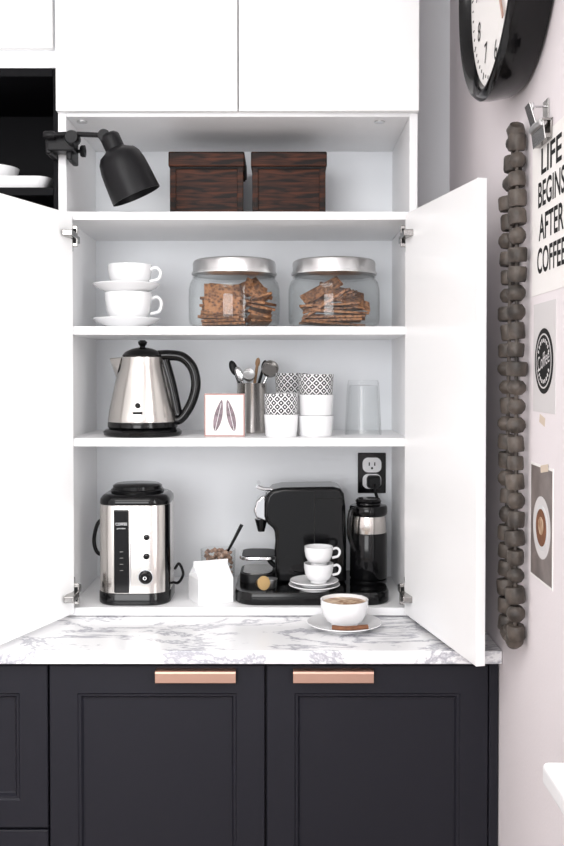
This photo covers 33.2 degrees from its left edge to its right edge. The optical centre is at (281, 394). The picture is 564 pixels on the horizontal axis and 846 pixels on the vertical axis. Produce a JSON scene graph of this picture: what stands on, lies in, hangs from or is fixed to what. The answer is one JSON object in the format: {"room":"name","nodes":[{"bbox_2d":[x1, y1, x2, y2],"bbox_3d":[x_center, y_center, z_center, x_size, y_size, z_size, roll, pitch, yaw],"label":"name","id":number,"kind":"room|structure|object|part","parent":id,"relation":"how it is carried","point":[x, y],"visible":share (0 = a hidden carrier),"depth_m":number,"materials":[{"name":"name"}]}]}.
{"room":"kitchen","nodes":[
{"label":"kitchen","id":0,"kind":"room"},
{"bbox_2d":[417,0,449,207],"bbox_3d":[-1.034,0.078,2.492,3.132,2.620,0.080,0,1,0],"label":"wall","id":1,"kind":"structure","parent":0,"point":[434,15],"depth_m":2.44,"materials":[{"name":"white paint"}]},
{"bbox_2d":[0,0,58,209],"bbox_3d":[-0.798,-0.607,2.252,0.603,1.000,0.368,0,1,0],"label":"upper cabinet","id":2,"kind":"object","parent":1,"relation":"attached to","point":[27,27],"visible":0.23,"depth_m":2.10,"materials":[{"name":"white"}]},
{"bbox_2d":[0,176,52,186],"bbox_3d":[-0.622,-0.477,2.191,0.200,0.028,0.160,0,1,0],"label":"serving dish","id":3,"kind":"object","parent":2,"relation":"on","point":[5,181],"visible":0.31,"depth_m":2.12,"materials":[{"name":"white ceramic"}]},
{"bbox_2d":[0,164,19,175],"bbox_3d":[-0.668,-0.497,2.190,0.116,0.052,0.116,0,1,0],"label":"bowl","id":4,"kind":"object","parent":3,"relation":"on","point":[5,170],"visible":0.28,"depth_m":2.16,"materials":[{"name":"white ceramic"}]},
{"bbox_2d":[0,187,53,208],"bbox_3d":[-0.793,-0.454,2.258,0.573,0.018,0.326,0,1,0],"label":"niche shelf","id":5,"kind":"object","parent":2,"relation":"attached to","point":[44,196],"depth_m":2.10,"materials":[{"name":"black"}]},
{"bbox_3d":[-0.801,-0.931,2.071,0.598,0.345,0.019,0,1,0],"label":"door","id":6,"kind":"part","parent":2,"relation":"part of","materials":[{"name":"white wood"}]},
{"bbox_2d":[43,129,159,206],"bbox_3d":[-0.391,-0.482,2.032,0.266,0.161,0.116,0,1,16],"label":"lamp","id":7,"kind":"object","parent":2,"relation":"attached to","point":[127,176],"visible":1,"depth_m":1.98,"materials":[{"name":"matte black metal"}]},
{"bbox_3d":[-0.496,-0.553,2.014,0.024,0.018,0.018,0,1,0],"label":"arm knob","id":8,"kind":"part","parent":7,"relation":"part of","materials":[{"name":"black metal"}]},
{"bbox_3d":[-0.435,-0.552,2.007,0.118,0.016,0.012,0,1,7],"label":"arm","id":9,"kind":"part","parent":7,"relation":"part of","materials":[{"name":"black metal"}]},
{"bbox_3d":[-0.436,-0.535,2.074,0.012,0.026,0.026,0,1,0],"label":"clamp knob","id":10,"kind":"part","parent":7,"relation":"part of","materials":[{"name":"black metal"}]},
{"bbox_3d":[-0.339,-0.488,2.007,0.108,0.142,0.108,-26,7,-12],"label":"lamp shade","id":11,"kind":"part","parent":7,"relation":"part of","materials":[{"name":"black metal"}]},
{"bbox_2d":[449,0,563,845],"bbox_3d":[0.502,0.127,0.128,0.140,2.620,4.650,0,1,0],"label":"wall","id":12,"kind":"structure","parent":0,"point":[530,675],"depth_m":1.68,"materials":[{"name":"white paint"}]},
{"bbox_2d":[459,0,552,101],"bbox_3d":[0.394,-0.775,1.669,0.076,0.492,0.492,0,1,0],"label":"wall clock","id":13,"kind":"object","parent":12,"relation":"attached to","point":[501,41],"visible":1,"depth_m":1.63,"materials":[{"name":"black plastic"}]},
{"bbox_2d":[496,122,527,648],"bbox_3d":[0.410,-0.013,1.686,0.040,0.935,0.103,0,1,0],"label":"bead garland","id":14,"kind":"object","parent":12,"relation":"attached to","point":[512,631],"visible":1,"depth_m":1.65,"materials":[{"name":"brown wood"}]},
{"bbox_3d":[0.410,-0.012,1.688,0.007,0.933,0.074,0,1,0],"label":"cord","id":15,"kind":"part","parent":14,"relation":"part of","materials":[{"name":"brown wood"}]},
{"bbox_2d":[525,98,552,148],"bbox_3d":[0.415,-0.445,1.541,0.033,0.072,0.072,0,1,0],"label":"clip","id":16,"kind":"object","parent":12,"relation":"attached to","point":[541,130],"visible":1,"depth_m":1.53,"materials":[{"name":"silver metal"}]},
{"bbox_3d":[0.415,-0.457,1.541,0.032,0.047,0.030,0,1,0],"label":"lever","id":17,"kind":"part","parent":16,"relation":"part of","materials":[{"name":"silver metal"}]},
{"bbox_2d":[532,116,563,296],"bbox_3d":[0.431,-0.297,1.527,0.001,0.261,0.205,0,1,0],"label":"poster","id":18,"kind":"object","parent":16,"relation":"hanging from","point":[547,160],"visible":1,"depth_m":1.53,"materials":[{"name":"white paper"}]},
{"bbox_2d":[530,462,553,590],"bbox_3d":[0.431,0.212,1.572,0.003,0.201,0.135,0,1,0],"label":"print","id":19,"kind":"object","parent":12,"relation":"attached to","point":[542,477],"visible":1,"depth_m":1.56,"materials":[{"name":"white paper"}]},
{"bbox_2d":[533,299,556,426],"bbox_3d":[0.431,-0.050,1.555,0.002,0.205,0.132,0,1,0],"label":"print","id":20,"kind":"object","parent":12,"relation":"attached to","point":[544,337],"visible":1,"depth_m":1.55,"materials":[{"name":"grey paper"}]},
{"bbox_2d":[543,763,563,814],"bbox_3d":[0.456,0.536,0.761,0.192,0.033,1.100,0,1,0],"label":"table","id":21,"kind":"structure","parent":12,"relation":"attached to","point":[553,773],"depth_m":1.26,"materials":[{"name":"white paint"}]},
{"bbox_3d":[-1.000,1.462,0.181,3.200,0.050,4.700,0,1,0],"label":"floor","id":22,"kind":"structure","parent":0,"visible":0},
{"bbox_2d":[0,664,497,845],"bbox_3d":[-0.335,0.961,2.165,1.530,0.868,0.606,0,1,0],"label":"base cabinet","id":23,"kind":"object","parent":22,"relation":"on","point":[91,754],"visible":0.6,"depth_m":1.89,"materials":[{"name":"black paint"}]},
{"bbox_3d":[-0.773,0.699,1.887,0.614,0.325,0.020,0,1,0],"label":"drawer","id":24,"kind":"part","parent":23,"relation":"part of","materials":[{"name":"black paint"}]},
{"bbox_3d":[-0.773,1.076,1.895,0.614,0.419,0.020,0,1,0],"label":"drawer","id":25,"kind":"part","parent":23,"relation":"part of","materials":[{"name":"black paint"}]},
{"bbox_3d":[-0.248,0.911,1.892,0.427,0.749,0.020,0,1,0],"label":"door","id":26,"kind":"part","parent":23,"relation":"part of","materials":[{"name":"black paint"}]},
{"bbox_3d":[-0.170,0.555,1.864,0.158,0.025,0.021,0,1,0],"label":"copper pull","id":27,"kind":"part","parent":23,"relation":"part of","materials":[{"name":"beige"}]},
{"bbox_2d":[0,616,501,663],"bbox_3d":[-0.335,0.508,2.154,1.531,0.026,0.610,0,1,0],"label":"countertop","id":28,"kind":"structure","parent":23,"relation":"on","point":[68,639],"depth_m":1.90,"materials":[{"name":"stone"}]},
{"bbox_2d":[92,481,184,605],"bbox_3d":[-0.338,0.340,2.201,0.224,0.269,0.178,0,1,0],"label":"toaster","id":29,"kind":"object","parent":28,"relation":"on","point":[136,521],"visible":1,"depth_m":2.13,"materials":[{"name":"silver plastic"}]},
{"bbox_3d":[-0.361,0.352,2.129,0.036,0.190,0.008,0,1,0],"label":"window panel","id":30,"kind":"part","parent":29,"relation":"part of","materials":[{"name":"black plastic"}]},
{"bbox_3d":[-0.337,0.237,2.205,0.162,0.023,0.162,0,1,0],"label":"plate","id":31,"kind":"part","parent":29,"relation":"part of","materials":[{"name":"black plastic"}]},
{"bbox_3d":[-0.337,0.217,2.205,0.124,0.025,0.124,0,1,0],"label":"hopper lid","id":32,"kind":"part","parent":29,"relation":"part of","materials":[{"name":"black plastic"}]},
{"bbox_3d":[-0.260,0.348,2.155,0.001,0.198,0.023,0,1,22],"label":"trim","id":33,"kind":"part","parent":29,"relation":"part of","materials":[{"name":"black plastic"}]},
{"bbox_3d":[-0.247,0.416,2.208,0.020,0.061,0.070,-1,1,-29],"label":"power cord","id":34,"kind":"part","parent":29,"relation":"part of","materials":[{"name":"black metal"}]},
{"bbox_2d":[189,559,232,605],"bbox_3d":[-0.164,0.427,2.177,0.084,0.094,0.072,-1,1,-24],"label":"creamer","id":35,"kind":"object","parent":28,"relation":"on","point":[210,581],"visible":1,"depth_m":2.15,"materials":[{"name":"white ceramic"}]},
{"bbox_2d":[200,524,242,586],"bbox_3d":[-0.153,0.393,2.307,0.093,0.157,0.086,1,2,37],"label":"jar","id":36,"kind":"object","parent":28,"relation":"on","point":[220,553],"visible":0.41,"depth_m":2.30,"materials":[{"name":"clear glass"}]},
{"bbox_2d":[0,0,486,666],"bbox_3d":[-0.121,-0.304,2.070,0.982,1.598,0.738,0,1,0],"label":"pantry cabinet","id":37,"kind":"object","parent":28,"relation":"on","point":[338,78],"visible":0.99,"depth_m":2.07,"materials":[{"name":"white paint"}]},
{"bbox_3d":[-0.537,0.048,1.911,0.018,0.885,0.394,0,1,20],"label":"door","id":38,"kind":"part","parent":37,"relation":"part of","materials":[{"name":"white wood"}]},
{"bbox_2d":[93,263,162,325],"bbox_3d":[-0.358,-0.228,2.196,0.162,0.147,0.156,0,1,0],"label":"teacups","id":39,"kind":"object","parent":37,"relation":"on","point":[128,296],"visible":0.93,"depth_m":2.15,"materials":[{"name":"white ceramic"}]},
{"bbox_3d":[-0.296,-0.863,2.072,0.398,0.482,0.019,0,1,0],"label":"door","id":40,"kind":"part","parent":37,"relation":"part of","materials":[{"name":"white wood"}]},
{"bbox_2d":[103,340,200,437],"bbox_3d":[-0.319,-0.016,2.210,0.198,0.222,0.182,-1,2,-40],"label":"electric kettle","id":41,"kind":"object","parent":37,"relation":"on","point":[145,401],"visible":1,"depth_m":2.15,"materials":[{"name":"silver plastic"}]},
{"bbox_3d":[-0.374,-0.061,2.204,0.041,0.054,0.041,1,2,45],"label":"spout","id":42,"kind":"part","parent":41,"relation":"part of","materials":[{"name":"silver metal"}]},
{"bbox_3d":[-0.325,-0.100,2.203,0.094,0.021,0.094,0,1,0],"label":"lid","id":43,"kind":"part","parent":41,"relation":"part of","materials":[{"name":"black plastic"}]},
{"bbox_3d":[-0.325,-0.118,2.203,0.022,0.019,0.022,0,1,0],"label":"lid knob","id":44,"kind":"part","parent":41,"relation":"part of","materials":[{"name":"black plastic"}]},
{"bbox_3d":[-0.240,-0.017,2.205,0.100,0.175,0.025,0,1,0],"label":"handle","id":45,"kind":"part","parent":41,"relation":"part of","materials":[{"name":"black plastic"}]},
{"bbox_2d":[168,152,246,211],"bbox_3d":[-0.175,-0.487,2.265,0.176,0.155,0.158,0,1,0],"label":"wooden box","id":46,"kind":"object","parent":37,"relation":"on","point":[199,181],"visible":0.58,"depth_m":2.19,"materials":[{"name":"brown wood"}]},
{"bbox_3d":[-0.253,-0.468,2.198,0.014,0.120,0.014,0,1,0],"label":"corner post","id":47,"kind":"part","parent":46,"relation":"part of","materials":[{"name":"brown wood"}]},
{"bbox_3d":[-0.175,-0.547,2.264,0.176,0.035,0.158,0,1,0],"label":"lid","id":48,"kind":"part","parent":46,"relation":"part of","materials":[{"name":"brown wood"}]},
{"bbox_3d":[-0.097,-0.468,2.198,0.014,0.120,0.014,0,1,0],"label":"corner post","id":49,"kind":"part","parent":46,"relation":"part of","materials":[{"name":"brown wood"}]},
{"bbox_2d":[204,394,245,436],"bbox_3d":[-0.131,0.046,2.178,0.092,0.098,0.033,0,1,3],"label":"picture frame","id":50,"kind":"object","parent":37,"relation":"on","point":[224,414],"visible":1,"depth_m":2.16,"materials":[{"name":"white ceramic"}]},
{"bbox_3d":[-0.131,0.046,2.179,0.092,0.098,0.030,0,1,3],"label":"moulding","id":51,"kind":"part","parent":50,"relation":"part of","materials":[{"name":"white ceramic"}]},
{"bbox_2d":[188,256,279,325],"bbox_3d":[-0.112,-0.238,2.220,0.215,0.162,0.215,0,1,0],"label":"cookie jar","id":52,"kind":"object","parent":37,"relation":"on","point":[223,304],"visible":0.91,"depth_m":2.17,"materials":[{"name":"clear glass"}]},
{"bbox_3d":[-0.112,-0.298,2.219,0.195,0.040,0.195,0,1,0],"label":"lid","id":53,"kind":"part","parent":52,"relation":"part of","materials":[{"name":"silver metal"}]},
{"bbox_2d":[66,109,408,151],"bbox_3d":[-0.098,-0.627,2.253,0.759,0.018,0.328,0,1,0],"label":"shelf","id":54,"kind":"object","parent":37,"relation":"attached to","point":[148,131],"depth_m":2.20,"materials":[{"name":"white paint"}]},
{"bbox_2d":[67,212,408,240],"bbox_3d":[-0.098,-0.400,2.258,0.759,0.018,0.328,0,1,0],"label":"shelf","id":55,"kind":"object","parent":37,"relation":"attached to","point":[92,226],"depth_m":2.19,"materials":[{"name":"white paint"}]},
{"bbox_2d":[69,576,407,615],"bbox_3d":[-0.098,0.481,2.277,0.759,0.018,0.328,0,1,0],"label":"shelf","id":56,"kind":"object","parent":37,"relation":"attached to","point":[88,604],"depth_m":2.11,"materials":[{"name":"white paint"}]},
{"bbox_2d":[73,326,404,339],"bbox_3d":[-0.098,-0.146,2.263,0.759,0.018,0.328,0,1,0],"label":"shelf","id":57,"kind":"object","parent":37,"relation":"attached to","point":[79,332],"depth_m":2.10,"materials":[{"name":"white paint"}]},
{"bbox_2d":[73,430,404,445],"bbox_3d":[-0.098,0.102,2.269,0.759,0.018,0.328,0,1,0],"label":"shelf","id":58,"kind":"object","parent":37,"relation":"attached to","point":[80,437],"depth_m":2.10,"materials":[{"name":"white paint"}]},
{"bbox_3d":[-0.098,-0.312,2.432,0.759,1.598,0.015,0,1,0],"label":"panel","id":59,"kind":"part","parent":37,"relation":"part of","materials":[{"name":"white wood"}]},
{"bbox_2d":[229,358,278,432],"bbox_3d":[-0.068,0.001,2.309,0.111,0.184,0.076,1,2,40],"label":"utensil canister","id":60,"kind":"object","parent":37,"relation":"on","point":[255,409],"visible":0.94,"depth_m":2.29,"materials":[{"name":"silver metal"}]},
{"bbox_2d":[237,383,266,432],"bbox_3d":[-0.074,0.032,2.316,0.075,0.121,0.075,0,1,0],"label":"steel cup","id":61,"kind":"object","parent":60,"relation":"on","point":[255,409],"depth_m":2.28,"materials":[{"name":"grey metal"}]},
{"bbox_3d":[-0.072,0.001,2.323,0.035,0.163,0.007,-1,1,-32],"label":"handle","id":62,"kind":"part","parent":60,"relation":"part of","materials":[{"name":"brown wood"}]},
{"bbox_3d":[-0.067,0.005,2.319,0.059,0.157,0.007,-1,1,-30],"label":"handle","id":63,"kind":"part","parent":60,"relation":"part of","materials":[{"name":"black metal"}]},
{"bbox_2d":[264,393,298,436],"bbox_3d":[-0.002,0.047,2.167,0.080,0.098,0.080,0,1,0],"label":"tumblers","id":64,"kind":"object","parent":37,"relation":"on","point":[280,416],"visible":1,"depth_m":2.13,"materials":[{"name":"white ceramic"}]},
{"bbox_2d":[251,152,326,211],"bbox_3d":[0.016,-0.487,2.265,0.176,0.155,0.158,0,1,0],"label":"wooden box","id":65,"kind":"object","parent":37,"relation":"on","point":[281,181],"visible":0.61,"depth_m":2.19,"materials":[{"name":"brown wood"}]},
{"bbox_3d":[-0.062,-0.468,2.198,0.014,0.120,0.014,0,1,0],"label":"corner post","id":66,"kind":"part","parent":65,"relation":"part of","materials":[{"name":"brown wood"}]},
{"bbox_3d":[0.016,-0.547,2.264,0.176,0.035,0.158,0,1,0],"label":"lid","id":67,"kind":"part","parent":65,"relation":"part of","materials":[{"name":"brown wood"}]},
{"bbox_3d":[0.094,-0.468,2.198,0.014,0.120,0.014,0,1,0],"label":"corner post","id":68,"kind":"part","parent":65,"relation":"part of","materials":[{"name":"brown wood"}]},
{"bbox_2d":[275,373,306,433],"bbox_3d":[0.022,0.020,2.301,0.080,0.146,0.080,0,1,0],"label":"tumblers","id":69,"kind":"object","parent":37,"relation":"on","point":[284,382],"visible":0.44,"depth_m":2.27,"materials":[{"name":"white ceramic"}]},
{"bbox_2d":[298,374,333,436],"bbox_3d":[0.078,0.024,2.186,0.084,0.143,0.084,0,1,0],"label":"tumblers","id":70,"kind":"object","parent":37,"relation":"on","point":[315,397],"visible":0.99,"depth_m":2.15,"materials":[{"name":"white ceramic"}]},
{"bbox_3d":[0.103,-0.863,2.072,0.394,0.482,0.019,0,1,0],"label":"door","id":71,"kind":"part","parent":37,"relation":"part of","materials":[{"name":"white wood"}]},
{"bbox_2d":[288,256,378,325],"bbox_3d":[0.122,-0.238,2.220,0.215,0.162,0.215,0,1,0],"label":"cookie jar","id":72,"kind":"object","parent":37,"relation":"on","point":[320,299],"visible":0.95,"depth_m":2.18,"materials":[{"name":"clear glass"}]},
{"bbox_3d":[0.122,-0.298,2.219,0.195,0.040,0.195,0,1,0],"label":"lid","id":73,"kind":"part","parent":72,"relation":"part of","materials":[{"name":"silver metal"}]},
{"bbox_2d":[345,380,381,433],"bbox_3d":[0.192,0.030,2.236,0.087,0.129,0.087,0,1,0],"label":"drinking glass","id":74,"kind":"object","parent":37,"relation":"on","point":[377,380],"visible":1,"depth_m":2.23,"materials":[{"name":"clear glass"}]},
{"bbox_2d":[358,453,385,497],"bbox_3d":[0.228,0.204,2.413,0.069,0.112,0.044,0,1,0],"label":"wall outlet","id":75,"kind":"object","parent":37,"relation":"attached to","point":[371,466],"visible":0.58,"depth_m":2.39,"materials":[{"name":"black plastic"}]},
{"bbox_2d":[363,458,380,471],"bbox_3d":[0.231,0.180,2.427,0.048,0.038,0.003,0,1,0],"label":"socket","id":76,"kind":"object","parent":75,"relation":"attached to","point":[369,464],"depth_m":2.43,"materials":[{"name":"white plastic"}]},
{"bbox_2d":[363,474,380,488],"bbox_3d":[0.231,0.222,2.428,0.048,0.038,0.003,0,1,0],"label":"socket","id":77,"kind":"object","parent":75,"relation":"attached to","point":[365,476],"depth_m":2.43,"materials":[{"name":"white plastic"}]},
{"bbox_3d":[0.321,0.048,1.902,0.018,0.885,0.394,0,1,-12],"label":"door","id":78,"kind":"part","parent":37,"relation":"part of","materials":[{"name":"white wood"}]},
{"bbox_2d":[235,480,388,604],"bbox_3d":[0.071,0.343,2.253,0.358,0.260,0.250,0,1,0],"label":"espresso machine","id":79,"kind":"object","parent":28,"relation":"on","point":[300,514],"visible":0.98,"depth_m":2.23,"materials":[{"name":"black plastic"}]},
{"bbox_2d":[240,565,275,582],"bbox_3d":[-0.058,0.434,2.295,0.085,0.020,0.130,0,1,0],"label":"drip tray","id":80,"kind":"object","parent":79,"relation":"on","point":[249,573],"depth_m":2.25,"materials":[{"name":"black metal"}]},
{"bbox_3d":[-0.050,0.314,2.273,0.032,0.030,0.032,0,1,0],"label":"coffee spout","id":81,"kind":"part","parent":79,"relation":"part of","materials":[{"name":"black plastic"}]},
{"bbox_3d":[-0.040,0.222,2.247,0.040,0.016,0.009,0,1,0],"label":"lever","id":82,"kind":"part","parent":79,"relation":"part of","materials":[{"name":"silver metal"}]},
{"bbox_3d":[-0.024,0.403,2.297,0.024,0.036,0.012,0,1,0],"label":"cup support arm","id":83,"kind":"part","parent":79,"relation":"part of","materials":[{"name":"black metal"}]},
{"bbox_2d":[289,544,340,592],"bbox_3d":[0.076,0.396,2.165,0.121,0.099,0.118,0,1,0],"label":"cups","id":84,"kind":"object","parent":79,"relation":"on","point":[318,567],"visible":1,"depth_m":2.14,"materials":[{"name":"white ceramic"}]},
{"bbox_3d":[0.205,0.265,2.241,0.089,0.041,0.089,0,1,0],"label":"frother lid","id":85,"kind":"part","parent":79,"relation":"part of","materials":[{"name":"black plastic"}]},
{"bbox_2d":[307,594,381,633],"bbox_3d":[0.133,0.467,2.015,0.160,0.062,0.160,0,1,0],"label":"cup","id":86,"kind":"object","parent":28,"relation":"on","point":[341,613],"visible":1,"depth_m":1.98,"materials":[{"name":"white ceramic"}]},
{"bbox_3d":[0.101,0.555,1.864,0.158,0.025,0.021,0,1,0],"label":"copper pull","id":87,"kind":"part","parent":23,"relation":"part of","materials":[{"name":"beige"}]},
{"bbox_3d":[0.189,0.911,1.892,0.440,0.749,0.020,0,1,0],"label":"door","id":88,"kind":"part","parent":23,"relation":"part of","materials":[{"name":"black paint"}]}
]}

